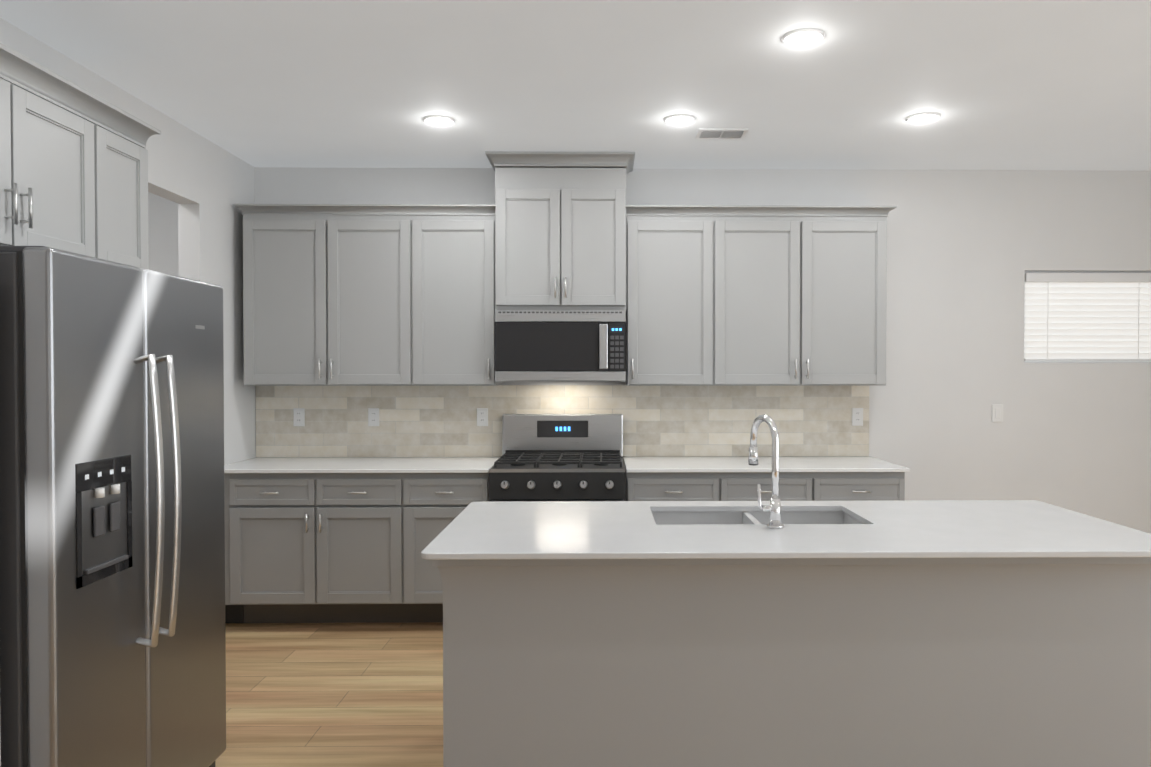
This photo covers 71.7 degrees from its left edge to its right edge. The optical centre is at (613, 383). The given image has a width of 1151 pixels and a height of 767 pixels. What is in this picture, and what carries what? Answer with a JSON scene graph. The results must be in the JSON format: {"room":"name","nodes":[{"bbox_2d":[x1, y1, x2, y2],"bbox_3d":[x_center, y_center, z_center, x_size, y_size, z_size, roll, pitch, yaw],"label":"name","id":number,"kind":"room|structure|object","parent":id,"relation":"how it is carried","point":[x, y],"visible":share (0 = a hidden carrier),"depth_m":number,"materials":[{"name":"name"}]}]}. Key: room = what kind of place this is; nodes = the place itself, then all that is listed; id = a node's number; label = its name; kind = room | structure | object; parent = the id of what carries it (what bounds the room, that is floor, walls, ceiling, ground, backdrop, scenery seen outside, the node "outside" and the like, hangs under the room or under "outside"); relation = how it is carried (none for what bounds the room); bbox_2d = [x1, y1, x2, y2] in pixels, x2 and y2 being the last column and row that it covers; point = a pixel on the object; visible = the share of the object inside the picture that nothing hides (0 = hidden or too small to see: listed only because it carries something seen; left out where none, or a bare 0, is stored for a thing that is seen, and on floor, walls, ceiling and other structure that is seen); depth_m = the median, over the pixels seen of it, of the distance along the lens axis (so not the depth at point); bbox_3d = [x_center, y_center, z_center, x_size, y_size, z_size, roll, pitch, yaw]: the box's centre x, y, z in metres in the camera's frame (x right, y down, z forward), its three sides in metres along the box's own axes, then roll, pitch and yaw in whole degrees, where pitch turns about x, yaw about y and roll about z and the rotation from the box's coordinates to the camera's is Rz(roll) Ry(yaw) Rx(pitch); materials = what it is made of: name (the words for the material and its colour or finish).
{"room":"kitchen","nodes":[
{"label":"kitchen","id":0,"kind":"room"},
{"bbox_2d":[8,22,255,464],"bbox_3d":[-2.266,0.064,1.231,0.115,2.744,7.830,0,1,-1],"label":"wall","id":1,"kind":"structure","parent":0,"point":[195,231],"depth_m":4.49,"materials":[{"name":"paint"}]},
{"bbox_2d":[0,43,160,269],"bbox_3d":[-2.058,-0.746,2.735,0.340,0.620,1.235,0,1,-1],"label":"upper cabinet","id":2,"kind":"object","parent":1,"relation":"attached to","point":[73,167],"visible":0.79,"depth_m":2.82,"materials":[{"name":"grey wood"}]},
{"bbox_2d":[0,0,1150,170],"bbox_3d":[0.509,-1.361,1.402,8.501,0.100,8.130,0,1,-1],"label":"ceiling","id":3,"kind":"structure","parent":0,"point":[1030,84],"depth_m":3.48,"materials":[{"name":"paint"}]},
{"bbox_2d":[423,115,454,125],"bbox_3d":[-0.895,-1.343,4.072,0.163,0.010,0.163,0,1,-7],"label":"recessed light","id":4,"kind":"object","parent":3,"relation":"in","point":[436,120],"depth_m":4.05,"materials":[{"name":"white plastic"}]},
{"bbox_2d":[663,114,695,125],"bbox_3d":[0.335,-1.343,4.060,0.163,0.010,0.163,0,1,-7],"label":"recessed light","id":5,"kind":"object","parent":3,"relation":"in","point":[678,119],"depth_m":4.04,"materials":[{"name":"white plastic"}]},
{"bbox_2d":[695,128,748,138],"bbox_3d":[0.582,-1.347,4.294,0.265,0.010,0.165,0,1,-1],"label":"ceiling vent","id":6,"kind":"object","parent":3,"relation":"in","point":[714,133],"visible":1,"depth_m":4.28,"materials":[{"name":"white metal"}]},
{"bbox_2d":[781,28,824,47],"bbox_3d":[0.730,-1.329,3.066,0.163,0.010,0.163,0,1,-7],"label":"recessed light","id":7,"kind":"object","parent":3,"relation":"in","point":[804,37],"depth_m":3.05,"materials":[{"name":"white plastic"}]},
{"bbox_2d":[906,112,940,123],"bbox_3d":[1.566,-1.343,4.028,0.163,0.010,0.163,0,1,-7],"label":"recessed light","id":8,"kind":"object","parent":3,"relation":"in","point":[925,117],"depth_m":4.01,"materials":[{"name":"white plastic"}]},
{"bbox_2d":[215,622,1150,766],"bbox_3d":[0.509,1.473,1.442,8.501,0.080,8.130,0,1,-1],"label":"floor","id":9,"kind":"structure","parent":0,"point":[334,694],"depth_m":3.58,"materials":[{"name":"brown wood"}]},
{"bbox_2d":[0,246,225,766],"bbox_3d":[-1.770,0.534,2.429,0.888,1.769,0.908,0,1,-1],"label":"refrigerator","id":10,"kind":"object","parent":9,"relation":"on","point":[112,581],"visible":1,"depth_m":2.20,"materials":[{"name":"silver metal"}]},
{"bbox_2d":[224,473,415,622],"bbox_3d":[-1.631,0.939,4.736,1.028,0.894,0.630,0,1,-1],"label":"base cabinet","id":11,"kind":"object","parent":9,"relation":"on","point":[325,547],"depth_m":4.43,"materials":[{"name":"grey wood"}]},
{"bbox_2d":[224,456,909,472],"bbox_3d":[-0.303,0.481,4.739,3.908,0.020,0.649,0,1,-1],"label":"countertop","id":12,"kind":"structure","parent":11,"relation":"on","point":[486,464],"depth_m":4.64,"materials":[{"name":"white stone"}]},
{"bbox_2d":[416,473,489,621],"bbox_3d":[-0.974,0.939,4.746,0.547,0.894,0.630,0,1,-1],"label":"base cabinet","id":13,"kind":"object","parent":9,"relation":"on","point":[440,497],"depth_m":4.44,"materials":[{"name":"grey wood"}]},
{"bbox_2d":[489,414,625,501],"bbox_3d":[-0.316,0.792,4.680,0.755,1.190,0.742,0,1,-1],"label":"gas range","id":14,"kind":"object","parent":9,"relation":"on","point":[560,457],"visible":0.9,"depth_m":4.61,"materials":[{"name":"silver metal"}]},
{"bbox_2d":[624,464,827,500],"bbox_3d":[0.622,0.938,4.769,1.111,0.894,0.630,0,1,-1],"label":"base cabinet","id":15,"kind":"object","parent":9,"relation":"on","point":[647,486],"depth_m":4.45,"materials":[{"name":"grey wood"}]},
{"bbox_2d":[432,560,1150,766],"bbox_3d":[0.588,0.965,2.918,2.324,0.894,0.810,0,1,-1],"label":"kitchen island","id":16,"kind":"object","parent":9,"relation":"on","point":[966,633],"depth_m":2.54,"materials":[{"name":"grey wood"}]},
{"bbox_2d":[421,500,1150,559],"bbox_3d":[0.601,0.507,2.855,2.376,0.020,0.950,0,1,-1],"label":"island countertop","id":17,"kind":"structure","parent":16,"relation":"on","point":[917,529],"depth_m":2.64,"materials":[{"name":"white stone"}]},
{"bbox_2d":[651,511,863,524],"bbox_3d":[0.534,0.622,3.006,0.839,0.210,0.444,0,1,-1],"label":"undermount sink","id":18,"kind":"object","parent":17,"relation":"in","point":[735,517],"visible":0.1,"depth_m":3.21,"materials":[{"name":"silver metal"}]},
{"bbox_2d":[748,414,783,528],"bbox_3d":[0.540,0.303,2.821,0.099,0.388,0.191,0,1,-1],"label":"faucet","id":19,"kind":"object","parent":17,"relation":"on","point":[773,508],"visible":1,"depth_m":2.75,"materials":[{"name":"silver metal"}]},
{"bbox_2d":[828,472,904,500],"bbox_3d":[1.341,0.938,4.780,0.587,0.894,0.630,0,1,-1],"label":"base cabinet","id":20,"kind":"object","parent":9,"relation":"on","point":[842,486],"depth_m":4.46,"materials":[{"name":"grey wood"}]},
{"bbox_2d":[256,167,1150,533],"bbox_3d":[1.168,0.008,5.140,6.810,2.744,0.115,0,1,-1],"label":"wall","id":21,"kind":"structure","parent":0,"point":[968,250],"depth_m":5.09,"materials":[{"name":"paint"}]},
{"bbox_2d":[236,204,423,385],"bbox_3d":[-1.667,-0.522,4.865,1.059,1.067,0.330,0,1,-1],"label":"upper cabinet","id":22,"kind":"object","parent":21,"relation":"attached to","point":[420,294],"depth_m":4.71,"materials":[{"name":"grey wood"}]},
{"bbox_2d":[424,204,501,385],"bbox_3d":[-0.987,-0.522,4.875,0.562,1.067,0.330,0,1,-1],"label":"upper cabinet","id":23,"kind":"object","parent":21,"relation":"attached to","point":[459,321],"depth_m":4.72,"materials":[{"name":"grey wood"}]},
{"bbox_2d":[492,151,627,314],"bbox_3d":[-0.316,-0.895,4.863,0.775,0.923,0.363,0,1,-1],"label":"upper cabinet","id":24,"kind":"object","parent":21,"relation":"attached to","point":[560,219],"depth_m":4.69,"materials":[{"name":"grey wood"}]},
{"bbox_2d":[495,310,625,380],"bbox_3d":[-0.316,-0.223,4.837,0.765,0.415,0.431,0,1,-1],"label":"microwave","id":25,"kind":"object","parent":24,"relation":"attached to","point":[560,345],"visible":1,"depth_m":4.65,"materials":[{"name":"silver metal"}]},
{"bbox_2d":[256,385,868,456],"bbox_3d":[-0.316,0.237,5.057,3.893,0.456,0.012,0,1,-1],"label":"tile backsplash","id":26,"kind":"structure","parent":21,"relation":"attached to","point":[658,421],"depth_m":5.05,"materials":[{"name":"beige tile"}]},
{"bbox_2d":[293,408,304,425],"bbox_3d":[-1.989,0.214,5.022,0.070,0.114,0.007,0,1,-1],"label":"electrical outlet plate","id":27,"kind":"object","parent":26,"relation":"attached to","point":[298,413],"depth_m":5.02,"materials":[{"name":"white plastic"}]},
{"bbox_2d":[368,408,378,425],"bbox_3d":[-1.519,0.214,5.029,0.070,0.114,0.007,0,1,-1],"label":"electrical outlet plate","id":28,"kind":"object","parent":26,"relation":"attached to","point":[373,413],"depth_m":5.03,"materials":[{"name":"white plastic"}]},
{"bbox_2d":[477,408,487,425],"bbox_3d":[-0.832,0.213,5.039,0.070,0.114,0.007,0,1,-1],"label":"electrical outlet plate","id":29,"kind":"object","parent":26,"relation":"attached to","point":[482,416],"depth_m":5.04,"materials":[{"name":"white plastic"}]},
{"bbox_2d":[852,408,862,425],"bbox_3d":[1.556,0.213,5.074,0.070,0.114,0.007,0,1,-1],"label":"electrical outlet plate","id":30,"kind":"object","parent":26,"relation":"attached to","point":[857,413],"depth_m":5.07,"materials":[{"name":"white plastic"}]},
{"bbox_2d":[625,205,727,385],"bbox_3d":[0.366,-0.523,4.895,0.585,1.067,0.330,0,1,-1],"label":"upper cabinet","id":31,"kind":"object","parent":21,"relation":"attached to","point":[677,317],"depth_m":4.74,"materials":[{"name":"grey wood"}]},
{"bbox_2d":[728,205,891,385],"bbox_3d":[1.081,-0.523,4.905,1.105,1.067,0.330,0,1,-1],"label":"upper cabinet","id":32,"kind":"object","parent":21,"relation":"attached to","point":[807,285],"depth_m":4.75,"materials":[{"name":"grey wood"}]},
{"bbox_2d":[992,404,1002,421],"bbox_3d":[2.461,0.191,5.099,0.070,0.114,0.008,0,1,-1],"label":"switch plate","id":33,"kind":"object","parent":21,"relation":"attached to","point":[997,412],"visible":1,"depth_m":5.10,"materials":[{"name":"white plastic"}]},
{"bbox_2d":[1024,271,1150,362],"bbox_3d":[3.084,-0.428,5.164,0.908,0.593,0.060,0,1,-1],"label":"window","id":34,"kind":"structure","parent":21,"relation":"in","point":[1085,361],"depth_m":5.13,"materials":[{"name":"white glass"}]},
{"bbox_2d":[1024,273,1150,360],"bbox_3d":[3.085,-0.427,5.135,0.880,0.567,0.050,0,1,-1],"label":"window blinds","id":35,"kind":"object","parent":34,"relation":"attached to","point":[1087,316],"visible":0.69,"depth_m":5.13,"materials":[{"name":"white plastic"}]}
]}

